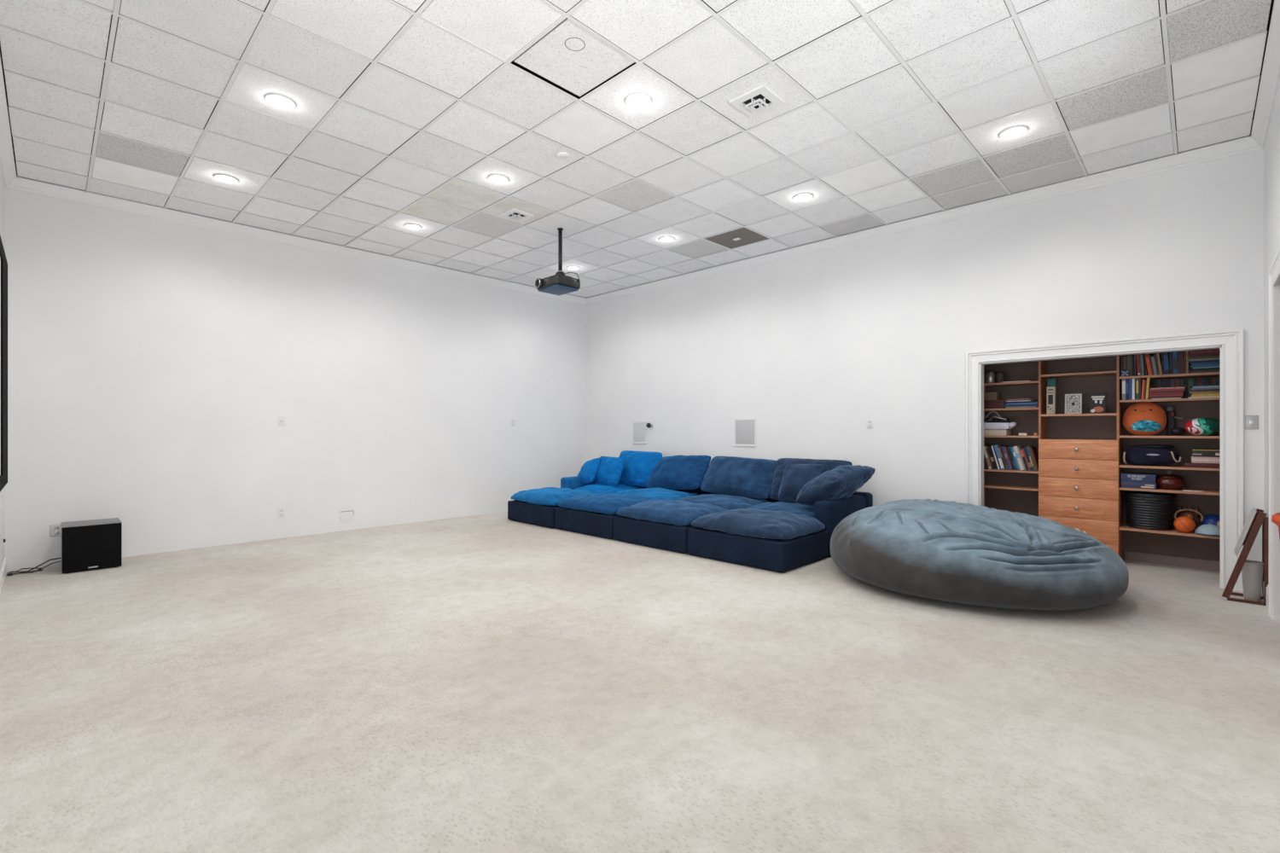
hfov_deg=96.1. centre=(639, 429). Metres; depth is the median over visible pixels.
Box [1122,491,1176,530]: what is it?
basket
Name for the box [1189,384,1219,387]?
book
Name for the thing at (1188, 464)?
game box
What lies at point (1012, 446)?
book
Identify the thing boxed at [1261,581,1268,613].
baseboard
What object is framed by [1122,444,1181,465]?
duffel bag
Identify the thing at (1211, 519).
ball
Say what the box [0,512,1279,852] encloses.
floor
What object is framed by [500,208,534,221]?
ceiling vent
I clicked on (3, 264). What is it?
projection screen
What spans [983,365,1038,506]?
shelving unit
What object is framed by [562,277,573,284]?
vent
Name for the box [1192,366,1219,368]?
book
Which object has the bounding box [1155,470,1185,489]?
lidded pot
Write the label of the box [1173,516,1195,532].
ball
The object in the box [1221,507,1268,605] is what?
step stool
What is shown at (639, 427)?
speaker grille
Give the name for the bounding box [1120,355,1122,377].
book
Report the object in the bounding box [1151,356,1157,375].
book
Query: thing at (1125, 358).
book
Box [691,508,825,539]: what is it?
seat cushion
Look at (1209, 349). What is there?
book
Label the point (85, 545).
subwoofer
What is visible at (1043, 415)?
shelf
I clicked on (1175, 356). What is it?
book
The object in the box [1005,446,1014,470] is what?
book
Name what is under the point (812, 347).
wall
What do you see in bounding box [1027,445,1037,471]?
book
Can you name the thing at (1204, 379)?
book
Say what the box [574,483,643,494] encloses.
seat cushion
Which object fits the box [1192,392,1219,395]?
book
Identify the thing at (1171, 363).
book
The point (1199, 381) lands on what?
book
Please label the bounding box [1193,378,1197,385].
book
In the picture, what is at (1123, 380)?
book
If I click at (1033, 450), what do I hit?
book
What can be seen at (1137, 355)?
book
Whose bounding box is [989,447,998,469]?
book
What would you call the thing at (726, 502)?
sofa
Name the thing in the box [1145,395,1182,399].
book
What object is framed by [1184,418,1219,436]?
ball
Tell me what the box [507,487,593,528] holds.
ottoman
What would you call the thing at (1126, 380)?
book
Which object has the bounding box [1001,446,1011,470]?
book
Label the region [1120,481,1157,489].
game box
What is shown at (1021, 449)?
book
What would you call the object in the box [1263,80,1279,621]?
wall
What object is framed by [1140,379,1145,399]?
book
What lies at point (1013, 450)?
book
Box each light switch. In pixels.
[512,419,515,426]
[1245,415,1258,429]
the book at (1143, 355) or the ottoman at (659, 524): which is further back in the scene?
the ottoman at (659, 524)
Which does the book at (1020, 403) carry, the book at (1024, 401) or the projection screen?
the book at (1024, 401)
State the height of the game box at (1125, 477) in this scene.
0.082 m
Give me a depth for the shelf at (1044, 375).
6.22 m
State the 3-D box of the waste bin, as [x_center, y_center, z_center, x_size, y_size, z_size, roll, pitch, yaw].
[4.975,1.236,4.674,0.132,0.318,0.132,0,0,44]
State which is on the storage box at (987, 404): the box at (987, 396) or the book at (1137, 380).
the box at (987, 396)
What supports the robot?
on the shelving unit at (1124, 526)
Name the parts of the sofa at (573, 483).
armrest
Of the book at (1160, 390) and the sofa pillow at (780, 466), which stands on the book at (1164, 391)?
the book at (1160, 390)
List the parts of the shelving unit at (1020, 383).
panel, shelf, shelf, shelf, shelf, shelf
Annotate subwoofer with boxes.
[60,517,122,573]
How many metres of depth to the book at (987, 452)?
6.74 m
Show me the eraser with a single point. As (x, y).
(1020, 434)
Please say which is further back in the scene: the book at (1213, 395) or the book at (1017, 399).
the book at (1017, 399)
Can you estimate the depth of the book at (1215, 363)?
5.48 m
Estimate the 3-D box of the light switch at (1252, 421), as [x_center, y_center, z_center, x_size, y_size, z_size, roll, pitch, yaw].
[5.234,-0.058,4.918,0.078,0.118,0.010,0,0,44]
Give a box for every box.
[983,391,1000,400]
[983,400,1006,408]
[983,429,1011,436]
[1120,472,1157,482]
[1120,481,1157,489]
[1121,370,1128,376]
[1184,461,1219,468]
[1191,455,1219,463]
[1192,448,1219,457]
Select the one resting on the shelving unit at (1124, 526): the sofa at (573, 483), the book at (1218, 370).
the book at (1218, 370)
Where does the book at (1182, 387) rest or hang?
on the book at (1160, 390)
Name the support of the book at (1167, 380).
on the shelving unit at (1124, 526)
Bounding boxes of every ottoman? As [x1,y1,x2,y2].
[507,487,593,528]
[555,493,651,539]
[613,500,726,553]
[687,508,827,572]
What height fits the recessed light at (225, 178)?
0.010 m
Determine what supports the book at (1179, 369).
on the shelving unit at (1124, 526)
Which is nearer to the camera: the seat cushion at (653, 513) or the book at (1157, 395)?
the book at (1157, 395)
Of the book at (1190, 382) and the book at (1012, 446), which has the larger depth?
the book at (1012, 446)
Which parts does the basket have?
handle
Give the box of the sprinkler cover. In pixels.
[556,151,570,159]
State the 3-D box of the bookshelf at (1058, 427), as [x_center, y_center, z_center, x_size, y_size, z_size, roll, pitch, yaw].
[4.737,0.097,6.149,2.800,2.600,0.820,0,0,44]
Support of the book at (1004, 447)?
on the shelving unit at (1020, 383)
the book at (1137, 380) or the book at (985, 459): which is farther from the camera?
the book at (985, 459)
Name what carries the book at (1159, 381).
on the shelving unit at (1124, 526)
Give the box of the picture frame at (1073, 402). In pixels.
[1064,393,1082,413]
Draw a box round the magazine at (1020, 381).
[1002,380,1030,382]
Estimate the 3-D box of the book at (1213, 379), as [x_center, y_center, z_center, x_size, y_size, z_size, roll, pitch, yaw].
[5.598,-0.401,5.612,0.031,0.207,0.130,0,0,44]
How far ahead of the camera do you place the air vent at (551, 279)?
6.93 m
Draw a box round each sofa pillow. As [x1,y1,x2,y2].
[577,458,600,484]
[592,456,625,486]
[617,450,662,487]
[645,454,710,489]
[700,456,777,499]
[768,458,852,500]
[777,463,827,503]
[795,465,875,506]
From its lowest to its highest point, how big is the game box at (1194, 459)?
0.059 m
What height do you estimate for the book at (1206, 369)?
0.021 m
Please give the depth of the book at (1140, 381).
5.82 m
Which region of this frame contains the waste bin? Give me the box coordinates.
[1241,559,1263,601]
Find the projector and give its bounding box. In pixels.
[535,227,580,295]
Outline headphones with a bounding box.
[983,411,1010,422]
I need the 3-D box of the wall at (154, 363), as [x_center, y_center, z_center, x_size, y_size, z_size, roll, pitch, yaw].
[-3.717,-0.624,8.336,0.120,4.042,7.610,0,0,44]
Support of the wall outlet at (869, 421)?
attached to the wall at (812, 347)
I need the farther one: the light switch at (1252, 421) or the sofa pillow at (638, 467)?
the sofa pillow at (638, 467)
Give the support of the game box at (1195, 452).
on the game box at (1194, 459)
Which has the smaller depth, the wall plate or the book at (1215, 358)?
the book at (1215, 358)
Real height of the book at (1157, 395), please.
0.017 m
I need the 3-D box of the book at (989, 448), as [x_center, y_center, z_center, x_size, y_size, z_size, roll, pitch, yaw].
[4.185,0.341,6.797,0.095,0.259,0.201,0,0,44]
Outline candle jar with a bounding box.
[985,370,994,383]
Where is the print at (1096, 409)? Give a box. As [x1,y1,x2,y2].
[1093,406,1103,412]
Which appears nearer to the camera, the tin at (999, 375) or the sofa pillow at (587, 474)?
the tin at (999, 375)
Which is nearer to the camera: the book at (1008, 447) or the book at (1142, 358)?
the book at (1142, 358)
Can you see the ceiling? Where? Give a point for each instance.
(404, 112)
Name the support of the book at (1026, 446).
on the shelving unit at (1020, 383)
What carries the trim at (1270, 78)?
attached to the wall at (154, 363)
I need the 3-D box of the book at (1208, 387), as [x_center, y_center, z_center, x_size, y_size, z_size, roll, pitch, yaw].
[5.487,-0.387,5.544,0.250,0.013,0.200,0,0,44]
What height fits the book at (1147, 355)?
0.231 m
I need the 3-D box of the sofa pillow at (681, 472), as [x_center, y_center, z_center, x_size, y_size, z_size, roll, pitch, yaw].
[0.581,0.661,8.819,1.097,0.533,0.452,0,0,44]
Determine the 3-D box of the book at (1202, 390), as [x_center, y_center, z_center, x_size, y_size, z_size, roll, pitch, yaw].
[5.473,-0.369,5.543,0.270,0.021,0.200,0,0,44]
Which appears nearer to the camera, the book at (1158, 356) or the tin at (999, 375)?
the book at (1158, 356)
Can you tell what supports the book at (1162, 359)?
on the shelving unit at (1124, 526)
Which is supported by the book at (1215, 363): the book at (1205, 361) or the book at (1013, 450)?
the book at (1205, 361)
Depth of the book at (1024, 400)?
6.54 m
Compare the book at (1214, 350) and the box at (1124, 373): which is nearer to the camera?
the book at (1214, 350)
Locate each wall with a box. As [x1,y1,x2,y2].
[0,163,5,570]
[5,162,587,570]
[587,119,1263,562]
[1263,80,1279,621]
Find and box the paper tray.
[983,421,1017,429]
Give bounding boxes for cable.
[6,558,60,575]
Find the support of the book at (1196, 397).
on the shelving unit at (1124, 526)
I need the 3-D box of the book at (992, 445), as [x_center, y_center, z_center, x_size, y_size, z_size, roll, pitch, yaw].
[4.207,0.331,6.769,0.087,0.279,0.200,0,0,44]
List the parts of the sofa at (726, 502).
panel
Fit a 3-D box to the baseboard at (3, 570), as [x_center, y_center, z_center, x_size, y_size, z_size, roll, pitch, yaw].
[-4.335,1.332,3.804,5.320,0.130,0.016,0,0,44]
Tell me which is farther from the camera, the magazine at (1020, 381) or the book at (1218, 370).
the magazine at (1020, 381)
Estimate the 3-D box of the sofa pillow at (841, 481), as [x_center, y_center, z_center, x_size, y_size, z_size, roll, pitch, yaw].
[2.283,0.661,6.712,0.906,0.482,0.582,0,0,-39]
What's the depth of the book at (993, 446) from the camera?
6.69 m
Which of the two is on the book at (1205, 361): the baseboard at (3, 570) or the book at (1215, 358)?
the book at (1215, 358)
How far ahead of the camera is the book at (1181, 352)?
5.60 m
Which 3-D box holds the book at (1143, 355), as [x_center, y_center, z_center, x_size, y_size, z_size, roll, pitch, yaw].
[5.145,-0.648,5.853,0.036,0.220,0.200,0,0,44]
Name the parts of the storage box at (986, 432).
box lid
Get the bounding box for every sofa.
[560,476,646,494]
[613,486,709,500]
[674,492,779,510]
[747,491,872,556]
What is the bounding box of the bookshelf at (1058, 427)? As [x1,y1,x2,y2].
[985,351,1219,561]
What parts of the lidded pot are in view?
lid, pot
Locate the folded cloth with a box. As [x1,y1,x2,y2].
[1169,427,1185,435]
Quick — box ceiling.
[0,0,1274,297]
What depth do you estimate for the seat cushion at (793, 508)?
6.83 m
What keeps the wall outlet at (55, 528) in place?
attached to the wall at (154, 363)
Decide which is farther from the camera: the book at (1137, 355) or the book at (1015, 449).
the book at (1015, 449)
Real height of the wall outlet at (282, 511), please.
0.125 m
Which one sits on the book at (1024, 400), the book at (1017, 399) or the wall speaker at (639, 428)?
the book at (1017, 399)
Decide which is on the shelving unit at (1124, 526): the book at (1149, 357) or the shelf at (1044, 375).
the book at (1149, 357)
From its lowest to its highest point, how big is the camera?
0.084 m
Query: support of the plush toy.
on the shelving unit at (1124, 526)
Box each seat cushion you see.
[510,487,593,506]
[558,493,651,515]
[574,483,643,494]
[616,500,726,526]
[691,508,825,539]
[747,501,814,517]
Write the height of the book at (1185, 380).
0.207 m
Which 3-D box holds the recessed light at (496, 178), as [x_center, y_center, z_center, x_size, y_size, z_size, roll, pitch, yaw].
[-1.406,-2.482,5.714,0.204,0.010,0.204,0,0,44]
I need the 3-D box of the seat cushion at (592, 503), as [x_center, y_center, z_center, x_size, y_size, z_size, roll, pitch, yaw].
[-0.438,1.013,7.957,1.172,0.242,0.951,0,0,44]
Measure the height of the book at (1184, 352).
0.235 m
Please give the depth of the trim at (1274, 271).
4.25 m
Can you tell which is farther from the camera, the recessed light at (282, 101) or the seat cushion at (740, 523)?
the seat cushion at (740, 523)
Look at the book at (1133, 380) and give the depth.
5.85 m
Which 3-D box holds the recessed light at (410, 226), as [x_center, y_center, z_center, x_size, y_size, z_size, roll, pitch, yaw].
[-2.785,-2.482,7.058,0.204,0.010,0.204,0,0,44]
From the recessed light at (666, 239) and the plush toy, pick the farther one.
the recessed light at (666, 239)
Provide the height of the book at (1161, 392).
0.013 m
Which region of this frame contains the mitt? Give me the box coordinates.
[1173,506,1204,530]
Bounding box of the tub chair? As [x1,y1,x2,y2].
[1271,512,1279,539]
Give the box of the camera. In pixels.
[645,423,652,428]
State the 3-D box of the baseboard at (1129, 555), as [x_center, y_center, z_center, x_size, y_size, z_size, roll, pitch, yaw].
[5.455,1.349,5.868,0.780,0.097,0.020,0,0,44]
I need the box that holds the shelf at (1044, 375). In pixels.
[1041,370,1117,378]
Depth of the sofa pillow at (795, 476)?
7.02 m
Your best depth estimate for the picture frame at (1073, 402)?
6.21 m
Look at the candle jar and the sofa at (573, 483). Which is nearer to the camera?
the candle jar
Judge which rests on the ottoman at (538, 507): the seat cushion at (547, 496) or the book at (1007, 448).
the seat cushion at (547, 496)
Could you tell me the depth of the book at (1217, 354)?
5.50 m
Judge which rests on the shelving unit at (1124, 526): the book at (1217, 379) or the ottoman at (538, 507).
the book at (1217, 379)
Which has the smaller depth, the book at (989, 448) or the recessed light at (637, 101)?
the recessed light at (637, 101)
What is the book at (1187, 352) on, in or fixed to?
on the shelving unit at (1124, 526)
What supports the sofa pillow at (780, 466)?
on the sofa at (830, 513)
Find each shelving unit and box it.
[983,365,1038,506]
[1119,372,1219,539]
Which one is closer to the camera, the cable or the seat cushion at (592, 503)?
the cable
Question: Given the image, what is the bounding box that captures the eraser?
[1018,433,1027,436]
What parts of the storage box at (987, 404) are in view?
box lid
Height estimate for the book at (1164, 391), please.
0.015 m
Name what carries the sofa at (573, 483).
on the floor
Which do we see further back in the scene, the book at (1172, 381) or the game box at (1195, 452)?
the book at (1172, 381)
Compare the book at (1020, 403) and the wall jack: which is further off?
the book at (1020, 403)
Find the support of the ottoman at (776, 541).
on the floor
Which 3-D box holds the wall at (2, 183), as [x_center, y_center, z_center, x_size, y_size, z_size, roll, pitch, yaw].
[-3.092,-0.624,2.497,8.925,4.042,0.120,0,0,44]
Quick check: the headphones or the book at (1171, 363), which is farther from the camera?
the headphones
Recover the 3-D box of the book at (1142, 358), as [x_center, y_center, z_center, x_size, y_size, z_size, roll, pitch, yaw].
[5.136,-0.645,5.870,0.024,0.215,0.200,0,0,44]
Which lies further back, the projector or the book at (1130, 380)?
the projector
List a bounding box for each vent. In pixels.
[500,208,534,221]
[548,276,554,283]
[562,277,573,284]
[728,84,785,118]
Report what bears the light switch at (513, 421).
attached to the wall at (154, 363)
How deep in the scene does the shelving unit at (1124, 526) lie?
5.64 m
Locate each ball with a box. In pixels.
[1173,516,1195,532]
[1184,418,1219,436]
[1200,514,1219,525]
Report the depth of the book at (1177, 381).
5.75 m
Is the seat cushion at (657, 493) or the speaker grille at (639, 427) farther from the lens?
the speaker grille at (639, 427)
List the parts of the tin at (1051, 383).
black panel, teal lid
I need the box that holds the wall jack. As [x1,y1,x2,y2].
[1,533,5,546]
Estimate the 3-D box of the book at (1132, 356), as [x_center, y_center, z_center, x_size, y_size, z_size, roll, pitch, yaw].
[5.078,-0.647,5.917,0.014,0.220,0.200,0,0,44]
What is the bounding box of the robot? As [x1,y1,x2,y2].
[1164,406,1183,436]
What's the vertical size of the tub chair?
0.839 m
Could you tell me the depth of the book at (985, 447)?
6.76 m
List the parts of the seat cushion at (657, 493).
panel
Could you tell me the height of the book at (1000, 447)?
0.276 m
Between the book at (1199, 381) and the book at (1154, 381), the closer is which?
the book at (1199, 381)
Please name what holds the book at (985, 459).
on the shelving unit at (1020, 383)
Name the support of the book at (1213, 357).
on the book at (1215, 358)
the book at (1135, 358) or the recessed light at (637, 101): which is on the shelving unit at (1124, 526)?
the book at (1135, 358)
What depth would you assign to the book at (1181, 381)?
5.71 m
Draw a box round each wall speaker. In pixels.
[632,421,646,443]
[733,418,756,447]
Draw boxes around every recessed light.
[213,174,238,183]
[264,93,296,109]
[404,223,421,230]
[488,174,508,184]
[566,266,580,270]
[624,93,651,109]
[659,236,674,242]
[793,192,813,201]
[999,125,1028,139]
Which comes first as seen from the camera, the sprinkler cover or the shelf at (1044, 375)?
the sprinkler cover
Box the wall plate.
[278,416,285,425]
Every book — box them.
[983,446,991,469]
[983,453,989,469]
[985,448,993,469]
[987,447,996,469]
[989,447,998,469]
[991,445,999,469]
[993,446,1000,469]
[994,444,1004,470]
[997,444,1006,470]
[999,445,1008,470]
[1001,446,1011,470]
[1002,403,1038,406]
[1004,399,1037,401]
[1004,401,1038,403]
[1004,405,1038,407]
[1004,447,1012,470]
[1005,406,1038,407]
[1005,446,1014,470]
[1006,400,1031,401]
[1006,402,1038,404]
[1007,447,1017,470]
[1009,446,1018,470]
[1011,447,1020,470]
[1012,445,1023,470]
[1017,447,1026,471]
[1019,447,1028,471]
[1022,448,1030,471]
[1023,447,1033,471]
[1025,446,1035,471]
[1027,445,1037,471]
[1029,447,1038,471]
[1090,393,1105,413]
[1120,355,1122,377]
[1122,356,1127,370]
[1122,378,1125,400]
[1125,378,1128,400]
[1127,354,1131,376]
[1128,378,1132,400]
[1131,354,1134,376]
[1132,378,1134,400]
[1134,354,1137,376]
[1135,354,1140,376]
[1135,378,1138,400]
[1138,378,1142,399]
[1139,354,1142,375]
[1140,354,1145,375]
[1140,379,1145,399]
[1142,354,1148,375]
[1143,380,1146,399]
[1145,353,1151,375]
[1145,394,1183,396]
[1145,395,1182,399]
[1146,378,1151,399]
[1148,355,1154,375]
[1148,389,1185,391]
[1148,390,1184,393]
[1149,392,1183,395]
[1150,386,1185,389]
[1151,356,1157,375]
[1151,397,1181,399]
[1153,353,1159,374]
[1153,380,1157,388]
[1156,353,1163,374]
[1157,379,1161,388]
[1161,352,1164,374]
[1161,380,1166,387]
[1163,352,1169,374]
[1166,378,1170,387]
[1169,351,1173,374]
[1169,379,1175,387]
[1172,351,1178,374]
[1175,378,1180,387]
[1178,351,1181,373]
[1180,351,1183,373]
[1180,379,1183,398]
[1183,350,1186,373]
[1183,378,1187,398]
[1186,350,1188,373]
[1186,351,1219,356]
[1187,378,1193,398]
[1188,349,1219,353]
[1188,354,1219,357]
[1188,355,1219,359]
[1188,357,1219,361]
[1188,360,1219,365]
[1188,367,1219,371]
[1188,369,1219,373]
[1188,389,1219,392]
[1188,396,1219,398]
[1189,349,1219,353]
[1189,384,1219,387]
[1189,391,1219,394]
[1190,364,1219,368]
[1191,361,1219,366]
[1191,387,1219,389]
[1191,394,1219,397]
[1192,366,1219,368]
[1192,385,1219,388]
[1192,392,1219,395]
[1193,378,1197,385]
[1197,378,1201,385]
[1202,377,1207,384]
[1207,378,1211,384]
[1211,377,1215,384]
[1216,378,1219,384]
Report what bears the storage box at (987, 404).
on the shelving unit at (1020, 383)
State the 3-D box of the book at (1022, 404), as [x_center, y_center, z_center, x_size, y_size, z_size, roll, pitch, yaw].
[4.396,-0.278,6.608,0.340,0.013,0.240,0,0,44]
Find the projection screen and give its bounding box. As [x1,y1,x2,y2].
[0,235,7,491]
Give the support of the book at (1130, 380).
on the shelving unit at (1124, 526)
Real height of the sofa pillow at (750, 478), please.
0.537 m
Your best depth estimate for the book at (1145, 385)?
5.79 m
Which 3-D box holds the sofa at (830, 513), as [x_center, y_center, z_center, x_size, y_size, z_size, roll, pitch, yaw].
[2.031,1.081,7.052,1.201,0.608,1.185,0,0,44]
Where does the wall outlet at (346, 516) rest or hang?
attached to the wall at (154, 363)
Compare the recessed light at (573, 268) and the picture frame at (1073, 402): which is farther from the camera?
the recessed light at (573, 268)
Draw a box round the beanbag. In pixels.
[830,499,1128,610]
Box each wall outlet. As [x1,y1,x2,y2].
[50,523,60,536]
[278,507,285,517]
[339,510,353,523]
[866,418,872,428]
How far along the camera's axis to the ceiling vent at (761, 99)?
4.33 m
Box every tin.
[994,371,1005,383]
[1046,378,1057,414]
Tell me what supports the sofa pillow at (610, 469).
on the sofa at (573, 483)
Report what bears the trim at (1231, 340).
attached to the wall at (812, 347)
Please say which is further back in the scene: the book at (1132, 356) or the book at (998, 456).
the book at (998, 456)
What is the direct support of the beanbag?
on the floor
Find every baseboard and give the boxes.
[0,558,6,593]
[1124,551,1219,571]
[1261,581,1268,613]
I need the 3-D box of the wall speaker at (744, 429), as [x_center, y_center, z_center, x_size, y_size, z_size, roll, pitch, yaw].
[1.551,0.051,8.504,0.400,0.408,0.016,0,0,44]
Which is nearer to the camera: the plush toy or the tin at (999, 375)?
the plush toy
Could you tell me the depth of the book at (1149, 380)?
5.77 m
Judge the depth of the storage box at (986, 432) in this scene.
6.68 m
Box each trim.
[0,0,1279,304]
[965,328,1243,592]
[1268,246,1279,620]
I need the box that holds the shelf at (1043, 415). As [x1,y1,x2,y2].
[1041,413,1117,417]
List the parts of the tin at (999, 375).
lid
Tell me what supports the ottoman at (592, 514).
on the floor
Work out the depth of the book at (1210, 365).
5.48 m
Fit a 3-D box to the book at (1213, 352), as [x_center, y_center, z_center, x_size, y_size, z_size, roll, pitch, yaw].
[5.463,-0.719,5.540,0.280,0.023,0.200,0,0,44]
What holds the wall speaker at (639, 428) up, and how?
attached to the wall at (812, 347)
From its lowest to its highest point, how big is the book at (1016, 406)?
0.012 m
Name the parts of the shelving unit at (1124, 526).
shelf, shelf, shelf, shelf, shelf, shelf, cap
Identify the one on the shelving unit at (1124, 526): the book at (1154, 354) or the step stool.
the book at (1154, 354)
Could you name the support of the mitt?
on the shelving unit at (1124, 526)
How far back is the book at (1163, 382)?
5.81 m
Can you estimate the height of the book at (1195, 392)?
0.013 m
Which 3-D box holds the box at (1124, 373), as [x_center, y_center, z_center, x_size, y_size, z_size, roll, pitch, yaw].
[4.956,-0.570,5.875,0.064,0.066,0.024,0,0,44]
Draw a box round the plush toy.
[1122,402,1166,436]
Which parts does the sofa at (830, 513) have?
armrest, panel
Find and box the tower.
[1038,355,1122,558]
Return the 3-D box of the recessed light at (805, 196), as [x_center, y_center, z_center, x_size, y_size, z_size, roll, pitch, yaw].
[1.746,-2.482,6.160,0.204,0.010,0.204,0,0,44]
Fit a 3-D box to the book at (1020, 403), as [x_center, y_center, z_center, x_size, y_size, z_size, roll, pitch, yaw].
[4.410,-0.291,6.608,0.300,0.010,0.240,0,0,44]
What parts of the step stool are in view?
floor rail, floor rail, rail, leg, leg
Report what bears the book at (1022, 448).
on the shelving unit at (1020, 383)
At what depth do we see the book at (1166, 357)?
5.67 m
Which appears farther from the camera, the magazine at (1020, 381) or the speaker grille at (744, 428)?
the speaker grille at (744, 428)
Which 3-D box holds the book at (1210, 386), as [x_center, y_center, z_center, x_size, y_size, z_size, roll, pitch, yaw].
[5.477,-0.402,5.526,0.240,0.013,0.200,0,0,44]
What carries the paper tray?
on the storage box at (986, 432)
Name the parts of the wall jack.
plate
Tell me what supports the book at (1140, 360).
on the shelving unit at (1124, 526)
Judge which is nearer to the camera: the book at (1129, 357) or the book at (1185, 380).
the book at (1185, 380)
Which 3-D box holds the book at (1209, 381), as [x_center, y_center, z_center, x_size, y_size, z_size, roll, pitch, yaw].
[5.572,-0.395,5.628,0.025,0.195,0.130,0,0,44]
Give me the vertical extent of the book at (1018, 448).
0.265 m
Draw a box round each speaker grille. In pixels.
[634,422,645,442]
[735,419,754,444]
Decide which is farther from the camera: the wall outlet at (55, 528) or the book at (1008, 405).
the book at (1008, 405)
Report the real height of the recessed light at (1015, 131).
0.010 m
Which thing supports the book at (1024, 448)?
on the shelving unit at (1020, 383)

